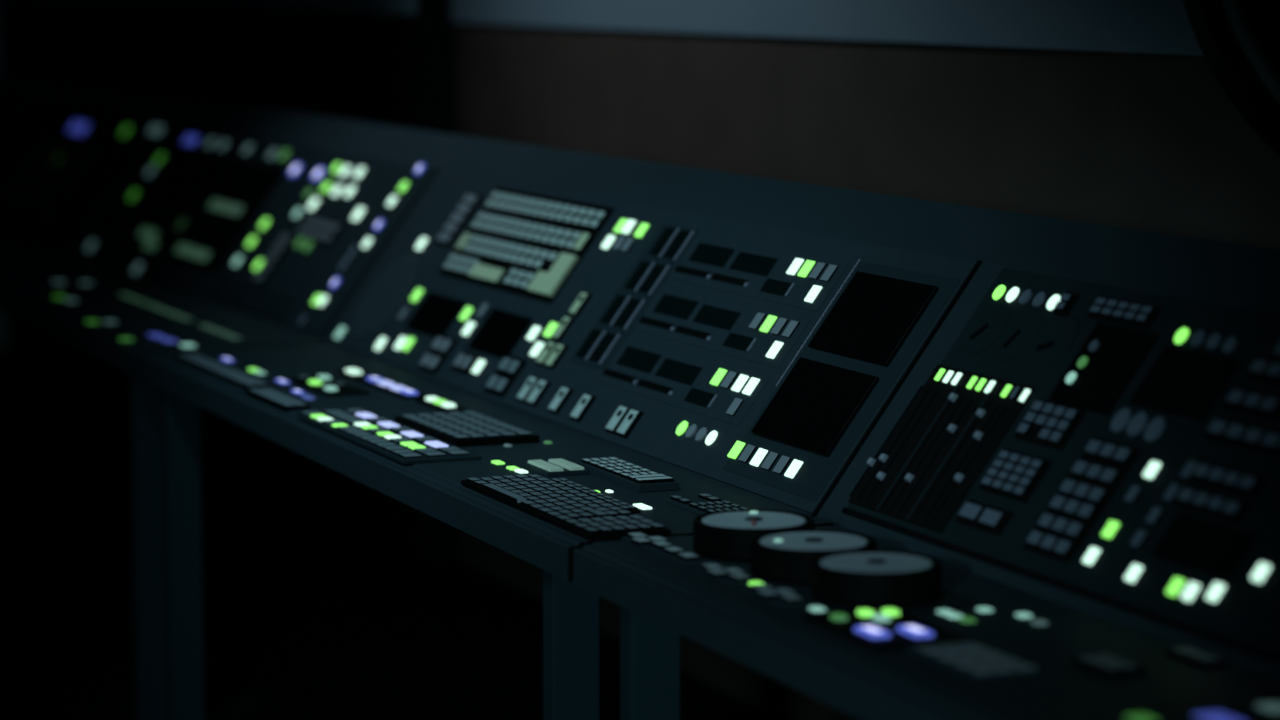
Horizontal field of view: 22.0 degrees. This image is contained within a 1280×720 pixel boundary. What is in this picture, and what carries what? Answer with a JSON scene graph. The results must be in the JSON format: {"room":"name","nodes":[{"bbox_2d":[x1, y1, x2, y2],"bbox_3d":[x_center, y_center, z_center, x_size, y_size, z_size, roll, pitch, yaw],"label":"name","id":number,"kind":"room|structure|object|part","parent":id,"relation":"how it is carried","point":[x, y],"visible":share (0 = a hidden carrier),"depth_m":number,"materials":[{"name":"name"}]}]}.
{"room":"control room","nodes":[
{"label":"control room","id":0,"kind":"room"},
{"bbox_2d":[0,0,458,561],"bbox_3d":[-1.385,-1.371,10.327,0.250,3.200,5.070,-3,7,-22],"label":"wall","id":1,"kind":"structure","parent":0,"point":[393,69],"depth_m":9.29,"materials":[{"name":"black fabric"}]},
{"bbox_2d":[62,0,416,13],"bbox_3d":[-1.506,-1.735,10.234,0.012,1.256,5.070,-3,7,-22],"label":"trim","id":2,"kind":"structure","parent":1,"relation":"attached to","point":[371,6],"depth_m":8.77,"materials":[{"name":"teal"}]},
{"bbox_2d":[0,346,779,719],"bbox_3d":[-2.026,0.927,4.933,7.000,0.100,15.000,-3,7,-22],"label":"floor","id":3,"kind":"structure","parent":0,"point":[309,615],"depth_m":7.52,"materials":[{"name":"carpet"}]},
{"bbox_2d":[0,72,189,252],"bbox_3d":[-1.881,-0.216,9.373,0.710,1.129,2.298,-3,7,-22],"label":"control console","id":4,"kind":"object","parent":3,"relation":"on","point":[65,144],"visible":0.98,"depth_m":8.90,"materials":[{"name":"paint"}]},
{"bbox_3d":[-1.765,-0.568,9.379,0.003,0.391,2.180,37,-8,-22],"label":"control panel","id":5,"kind":"part","parent":4,"relation":"part of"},
{"bbox_2d":[0,97,484,719],"bbox_3d":[-1.022,0.030,7.288,0.710,1.129,2.234,-3,7,-22],"label":"control console","id":6,"kind":"object","parent":3,"relation":"on","point":[229,224],"visible":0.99,"depth_m":6.89,"materials":[{"name":"paint"}]},
{"bbox_3d":[-0.929,0.367,6.268,0.064,0.700,0.037,-3,7,-22],"label":"leg","id":7,"kind":"part","parent":6,"relation":"part of","materials":[{"name":"teal paint"}]},
{"bbox_3d":[-0.903,-0.320,7.288,0.003,0.391,2.130,37,-8,-22],"label":"control panel","id":8,"kind":"part","parent":6,"relation":"part of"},
{"bbox_2d":[140,139,1061,719],"bbox_3d":[-0.178,0.272,5.240,0.710,1.129,2.222,-3,7,-22],"label":"control console","id":9,"kind":"object","parent":3,"relation":"on","point":[747,341],"depth_m":4.97,"materials":[{"name":"paint"}]},
{"bbox_3d":[-0.836,0.394,6.040,0.064,0.700,0.037,-3,7,-22],"label":"leg","id":10,"kind":"part","parent":9,"relation":"part of","materials":[{"name":"teal paint"}]},
{"bbox_2d":[174,354,270,388],"bbox_3d":[-0.733,0.018,5.771,0.045,0.008,0.480,-3,7,-22],"label":"keypad","id":11,"kind":"object","parent":9,"relation":"on","point":[221,371],"visible":1,"depth_m":5.73,"materials":[{"name":"black plastic"}]},
{"bbox_2d":[245,388,309,409],"bbox_3d":[-0.594,0.063,5.394,0.045,0.008,0.230,-3,7,-22],"label":"keypad","id":12,"kind":"object","parent":9,"relation":"on","point":[279,400],"visible":1,"depth_m":5.36,"materials":[{"name":"black plastic"}]},
{"bbox_2d":[288,375,369,395],"bbox_3d":[-0.526,0.041,5.571,0.075,0.009,0.230,-3,7,-22],"label":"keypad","id":13,"kind":"object","parent":9,"relation":"on","point":[326,385],"visible":1,"depth_m":5.55,"materials":[{"name":"black plastic"}]},
{"bbox_3d":[-0.440,0.038,5.601,0.042,0.009,0.380,-3,7,-22],"label":"button strip","id":14,"kind":"part","parent":9,"relation":"part of","materials":[{"name":"purple plastic"}]},
{"bbox_2d":[352,255,417,337],"bbox_3d":[-0.473,-0.118,6.118,0.112,0.150,0.205,-3,7,-22],"label":"screen","id":15,"kind":"object","parent":9,"relation":"attached to","point":[396,281],"depth_m":6.11,"materials":[{"name":"grey paint"}]},
{"bbox_2d":[297,408,480,463],"bbox_3d":[-0.385,0.112,4.976,0.118,0.008,0.544,-3,7,-22],"label":"keypad","id":16,"kind":"object","parent":9,"relation":"on","point":[399,442],"visible":1,"depth_m":4.93,"materials":[{"name":"grey paint"}]},
{"bbox_3d":[-0.322,0.070,5.332,0.040,0.009,0.140,-3,7,-22],"label":"button strip","id":17,"kind":"part","parent":9,"relation":"part of","materials":[{"name":"green plastic"}]},
{"bbox_2d":[395,411,538,446],"bbox_3d":[-0.266,0.103,5.029,0.132,0.013,0.290,-3,7,-22],"label":"keyboard","id":18,"kind":"object","parent":9,"relation":"on","point":[466,428],"visible":1,"depth_m":4.98,"materials":[{"name":"black plastic"}]},
{"bbox_2d":[516,376,540,402],"bbox_3d":[-0.178,0.047,5.281,0.031,0.039,0.038,-3,7,-22],"label":"rocker switch","id":19,"kind":"object","parent":9,"relation":"attached to","point":[529,386],"depth_m":5.27,"materials":[{"name":"plastic"}]},
{"bbox_2d":[526,379,550,406],"bbox_3d":[-0.161,0.052,5.240,0.031,0.039,0.038,-3,7,-22],"label":"rocker switch","id":20,"kind":"object","parent":9,"relation":"attached to","point":[538,391],"depth_m":5.23,"materials":[{"name":"plastic"}]},
{"bbox_2d":[536,341,558,366],"bbox_3d":[-0.149,-0.010,5.308,0.030,0.037,0.036,-3,7,-22],"label":"rocker switch","id":21,"kind":"object","parent":9,"relation":"attached to","point":[545,354],"depth_m":5.30,"materials":[{"name":"green plastic"}]},
{"bbox_2d":[523,458,588,476],"bbox_3d":[-0.118,0.150,4.643,0.062,0.010,0.100,-3,7,-22],"label":"block","id":22,"kind":"object","parent":9,"relation":"on","point":[552,467],"visible":1,"depth_m":4.62,"materials":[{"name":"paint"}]},
{"bbox_2d":[544,343,567,368],"bbox_3d":[-0.134,-0.006,5.271,0.030,0.037,0.036,-3,7,-22],"label":"rocker switch","id":23,"kind":"object","parent":9,"relation":"attached to","point":[555,354],"depth_m":5.26,"materials":[{"name":"green plastic"}]},
{"bbox_2d":[548,386,573,413],"bbox_3d":[-0.124,0.063,5.150,0.031,0.039,0.038,-3,7,-22],"label":"rocker switch","id":24,"kind":"object","parent":9,"relation":"attached to","point":[563,398],"depth_m":5.14,"materials":[{"name":"plastic"}]},
{"bbox_2d":[552,316,574,341],"bbox_3d":[-0.124,-0.050,5.318,0.030,0.037,0.034,-3,7,-22],"label":"rocker switch","id":25,"kind":"object","parent":9,"relation":"attached to","point":[561,331],"depth_m":5.31,"materials":[{"name":"green plastic"}]},
{"bbox_2d":[461,474,670,539],"bbox_3d":[-0.103,0.188,4.318,0.110,0.011,0.482,-3,7,-22],"label":"keyboard","id":26,"kind":"object","parent":9,"relation":"on","point":[576,512],"visible":1,"depth_m":4.27,"materials":[{"name":"black plastic"}]},
{"bbox_3d":[-0.087,0.608,4.225,0.064,0.700,0.037,-3,7,-22],"label":"leg","id":27,"kind":"part","parent":9,"relation":"part of","materials":[{"name":"teal paint"}]},
{"bbox_2d":[569,292,591,316],"bbox_3d":[-0.096,-0.089,5.322,0.030,0.037,0.034,-3,7,-22],"label":"rocker switch","id":28,"kind":"object","parent":9,"relation":"attached to","point":[582,303],"depth_m":5.31,"materials":[{"name":"green plastic"}]},
{"bbox_2d":[570,393,596,421],"bbox_3d":[-0.088,0.073,5.061,0.031,0.039,0.038,-3,7,-22],"label":"rocker switch","id":29,"kind":"object","parent":9,"relation":"attached to","point":[586,404],"depth_m":5.05,"materials":[{"name":"plastic"}]},
{"bbox_3d":[-0.063,0.180,4.410,0.023,0.006,0.285,-3,7,-22],"label":"button strip","id":30,"kind":"part","parent":9,"relation":"part of","materials":[{"name":"black plastic"}]},
{"bbox_3d":[-0.069,-0.023,5.168,0.003,0.056,0.006,37,-8,-22],"label":"rail","id":31,"kind":"part","parent":9,"relation":"part of","materials":[{"name":"grey metal"}]},
{"bbox_3d":[-0.047,-0.017,5.113,0.003,0.056,0.006,37,-8,-22],"label":"rail","id":32,"kind":"part","parent":9,"relation":"part of","materials":[{"name":"grey metal"}]},
{"bbox_2d":[605,405,631,434],"bbox_3d":[-0.032,0.089,4.926,0.031,0.039,0.038,-3,7,-22],"label":"rocker switch","id":33,"kind":"object","parent":9,"relation":"attached to","point":[621,413],"depth_m":4.92,"materials":[{"name":"plastic"}]},
{"bbox_3d":[-0.031,-0.077,5.170,0.003,0.056,0.006,37,-8,-22],"label":"rail","id":34,"kind":"part","parent":9,"relation":"part of","materials":[{"name":"grey metal"}]},
{"bbox_2d":[577,457,678,491],"bbox_3d":[-0.018,0.157,4.569,0.059,0.015,0.233,-3,7,-22],"label":"keypad","id":35,"kind":"object","parent":9,"relation":"on","point":[637,478],"visible":1,"depth_m":4.53,"materials":[{"name":"paint"}]},
{"bbox_2d":[616,409,643,437],"bbox_3d":[-0.015,0.094,4.886,0.031,0.039,0.038,-3,7,-22],"label":"rocker switch","id":36,"kind":"object","parent":9,"relation":"attached to","point":[629,421],"depth_m":4.88,"materials":[{"name":"plastic"}]},
{"bbox_3d":[-0.009,-0.070,5.116,0.003,0.056,0.006,37,-8,-22],"label":"rail","id":37,"kind":"part","parent":9,"relation":"part of","materials":[{"name":"grey metal"}]},
{"bbox_3d":[0.008,-0.131,5.173,0.003,0.056,0.006,37,-8,-22],"label":"rail","id":38,"kind":"part","parent":9,"relation":"part of","materials":[{"name":"grey metal"}]},
{"bbox_3d":[-0.070,-0.080,5.263,0.003,0.395,2.125,37,-8,-22],"label":"control panel","id":39,"kind":"part","parent":9,"relation":"part of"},
{"bbox_3d":[0.030,-0.124,5.119,0.003,0.056,0.006,37,-8,-22],"label":"rail","id":40,"kind":"part","parent":9,"relation":"part of","materials":[{"name":"grey metal"}]},
{"bbox_3d":[0.046,-0.184,5.176,0.003,0.056,0.006,37,-8,-22],"label":"rail","id":41,"kind":"part","parent":9,"relation":"part of","materials":[{"name":"grey metal"}]},
{"bbox_3d":[0.069,-0.178,5.122,0.003,0.056,0.006,37,-8,-22],"label":"rail","id":42,"kind":"part","parent":9,"relation":"part of","materials":[{"name":"grey metal"}]},
{"bbox_2d":[664,494,747,514],"bbox_3d":[0.096,0.192,4.303,0.064,0.008,0.185,-3,7,-22],"label":"keypad","id":43,"kind":"object","parent":9,"relation":"on","point":[700,504],"visible":0.71,"depth_m":4.32,"materials":[{"name":"paint"}]},
{"bbox_3d":[0.248,-0.052,4.579,0.003,0.215,0.002,37,-8,-22],"label":"edge trim","id":44,"kind":"part","parent":9,"relation":"part of","materials":[{"name":"grey metal"}]},
{"bbox_2d":[573,219,1279,719],"bbox_3d":[0.667,0.514,3.190,0.710,1.129,2.247,-3,7,-22],"label":"control console","id":45,"kind":"object","parent":3,"relation":"on","point":[1091,466],"visible":0.99,"depth_m":3.73,"materials":[{"name":"paint"}]},
{"bbox_2d":[621,532,675,551],"bbox_3d":[0.012,0.223,4.046,0.039,0.007,0.100,-3,7,-22],"label":"keys","id":46,"kind":"object","parent":45,"relation":"on","point":[647,542],"visible":1,"depth_m":4.04,"materials":[{"name":"paint"}]},
{"bbox_3d":[0.012,0.637,3.983,0.064,0.700,0.037,-3,7,-22],"label":"leg","id":47,"kind":"part","parent":45,"relation":"part of","materials":[{"name":"teal paint"}]},
{"bbox_2d":[652,547,710,564],"bbox_3d":[0.049,0.233,3.956,0.036,0.007,0.100,-3,7,-22],"label":"keys","id":48,"kind":"object","parent":45,"relation":"on","point":[678,555],"visible":1,"depth_m":3.94,"materials":[{"name":"paint"}]},
{"bbox_2d":[695,563,756,584],"bbox_3d":[0.099,0.248,3.833,0.039,0.007,0.100,-3,7,-22],"label":"keys","id":49,"kind":"object","parent":45,"relation":"on","point":[730,576],"visible":1,"depth_m":3.82,"materials":[{"name":"paint"}]},
{"bbox_2d":[693,509,814,561],"bbox_3d":[0.138,0.211,3.994,0.147,0.042,0.147,-3,7,-22],"label":"wheel","id":50,"kind":"object","parent":45,"relation":"on","point":[727,535],"visible":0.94,"depth_m":3.95,"materials":[{"name":"black plastic"}]},
{"bbox_2d":[744,584,809,605],"bbox_3d":[0.153,0.263,3.703,0.039,0.007,0.100,-3,7,-22],"label":"keys","id":51,"kind":"object","parent":45,"relation":"on","point":[784,596],"visible":1,"depth_m":3.69,"materials":[{"name":"paint"}]},
{"bbox_2d":[751,530,876,584],"bbox_3d":[0.203,0.229,3.847,0.147,0.042,0.147,-3,7,-22],"label":"wheel","id":52,"kind":"object","parent":45,"relation":"on","point":[787,556],"visible":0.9,"depth_m":3.81,"materials":[{"name":"black plastic"}]},
{"bbox_3d":[0.294,0.129,4.207,0.006,0.011,0.012,37,-8,-22],"label":"fader knob","id":53,"kind":"part","parent":45,"relation":"part of","materials":[{"name":"grey plastic"}]},
{"bbox_2d":[811,550,941,607],"bbox_3d":[0.265,0.245,3.707,0.147,0.041,0.147,-3,7,-22],"label":"wheel","id":54,"kind":"object","parent":45,"relation":"on","point":[863,578],"visible":1,"depth_m":3.65,"materials":[{"name":"black plastic"}]},
{"bbox_3d":[0.303,0.146,4.164,0.006,0.011,0.012,37,-8,-22],"label":"fader knob","id":55,"kind":"part","parent":45,"relation":"part of","materials":[{"name":"grey plastic"}]},
{"bbox_3d":[0.308,0.123,4.187,0.006,0.011,0.012,37,-8,-22],"label":"fader knob","id":56,"kind":"part","parent":45,"relation":"part of","materials":[{"name":"grey plastic"}]},
{"bbox_2d":[802,608,968,650],"bbox_3d":[0.260,0.284,3.519,0.105,0.009,0.190,-3,7,-22],"label":"keypad","id":57,"kind":"object","parent":45,"relation":"on","point":[880,629],"visible":1,"depth_m":3.50,"materials":[{"name":"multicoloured plastic"}]},
{"bbox_3d":[0.334,0.146,4.102,0.006,0.011,0.012,37,-8,-22],"label":"fader knob","id":58,"kind":"part","parent":45,"relation":"part of","materials":[{"name":"grey plastic"}]},
{"bbox_3d":[0.386,0.084,4.090,0.006,0.011,0.012,37,-8,-22],"label":"fader knob","id":59,"kind":"part","parent":45,"relation":"part of","materials":[{"name":"grey plastic"}]},
{"bbox_3d":[0.391,0.046,4.136,0.006,0.011,0.012,37,-8,-22],"label":"fader knob","id":60,"kind":"part","parent":45,"relation":"part of","materials":[{"name":"grey plastic"}]},
{"bbox_3d":[0.386,0.142,4.004,0.006,0.011,0.012,37,-8,-22],"label":"fader knob","id":61,"kind":"part","parent":45,"relation":"part of","materials":[{"name":"grey plastic"}]},
{"bbox_2d":[906,641,1043,679],"bbox_3d":[0.340,0.304,3.359,0.080,0.006,0.150,-3,7,-22],"label":"keypad","id":62,"kind":"object","parent":45,"relation":"on","point":[973,660],"visible":1,"depth_m":3.34,"materials":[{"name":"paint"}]},
{"bbox_3d":[0.412,0.091,4.028,0.006,0.011,0.012,37,-8,-22],"label":"fader knob","id":63,"kind":"part","parent":45,"relation":"part of","materials":[{"name":"grey plastic"}]},
{"bbox_3d":[0.418,0.065,4.056,0.006,0.011,0.012,37,-8,-22],"label":"fader knob","id":64,"kind":"part","parent":45,"relation":"part of","materials":[{"name":"grey plastic"}]},
{"bbox_3d":[0.775,0.152,3.229,0.003,0.373,2.156,37,-8,-22],"label":"control panel","id":65,"kind":"part","parent":45,"relation":"part of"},
{"bbox_2d":[1071,654,1144,676],"bbox_3d":[0.472,0.307,3.329,0.043,0.007,0.075,-3,7,-22],"label":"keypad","id":66,"kind":"object","parent":45,"relation":"on","point":[1104,664],"visible":1,"depth_m":3.31,"materials":[{"name":"black plastic"}]},
{"bbox_2d":[1165,647,1228,667],"bbox_3d":[0.568,0.303,3.368,0.030,0.007,0.075,-3,7,-22],"label":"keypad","id":67,"kind":"object","parent":45,"relation":"on","point":[1187,654],"visible":1,"depth_m":3.36,"materials":[{"name":"black plastic"}]},
{"bbox_2d":[456,22,1279,719],"bbox_3d":[1.502,-0.559,3.453,0.150,3.200,9.930,-3,7,-22],"label":"wall","id":68,"kind":"structure","parent":0,"point":[1150,142],"depth_m":5.91,"materials":[{"name":"brown paint"}]},
{"bbox_2d":[451,0,1203,55],"bbox_3d":[1.428,-0.915,3.380,0.012,1.276,9.930,-3,7,-22],"label":"trim","id":69,"kind":"structure","parent":68,"relation":"attached to","point":[1132,26],"depth_m":5.81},
{"bbox_2d":[1183,0,1279,156],"bbox_3d":[1.041,-1.007,3.850,0.830,1.764,0.332,2,7,15],"label":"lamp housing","id":70,"kind":"object","parent":68,"relation":"attached to","point":[1239,40],"visible":1,"depth_m":3.97,"materials":[{"name":"black metal"}]}
]}

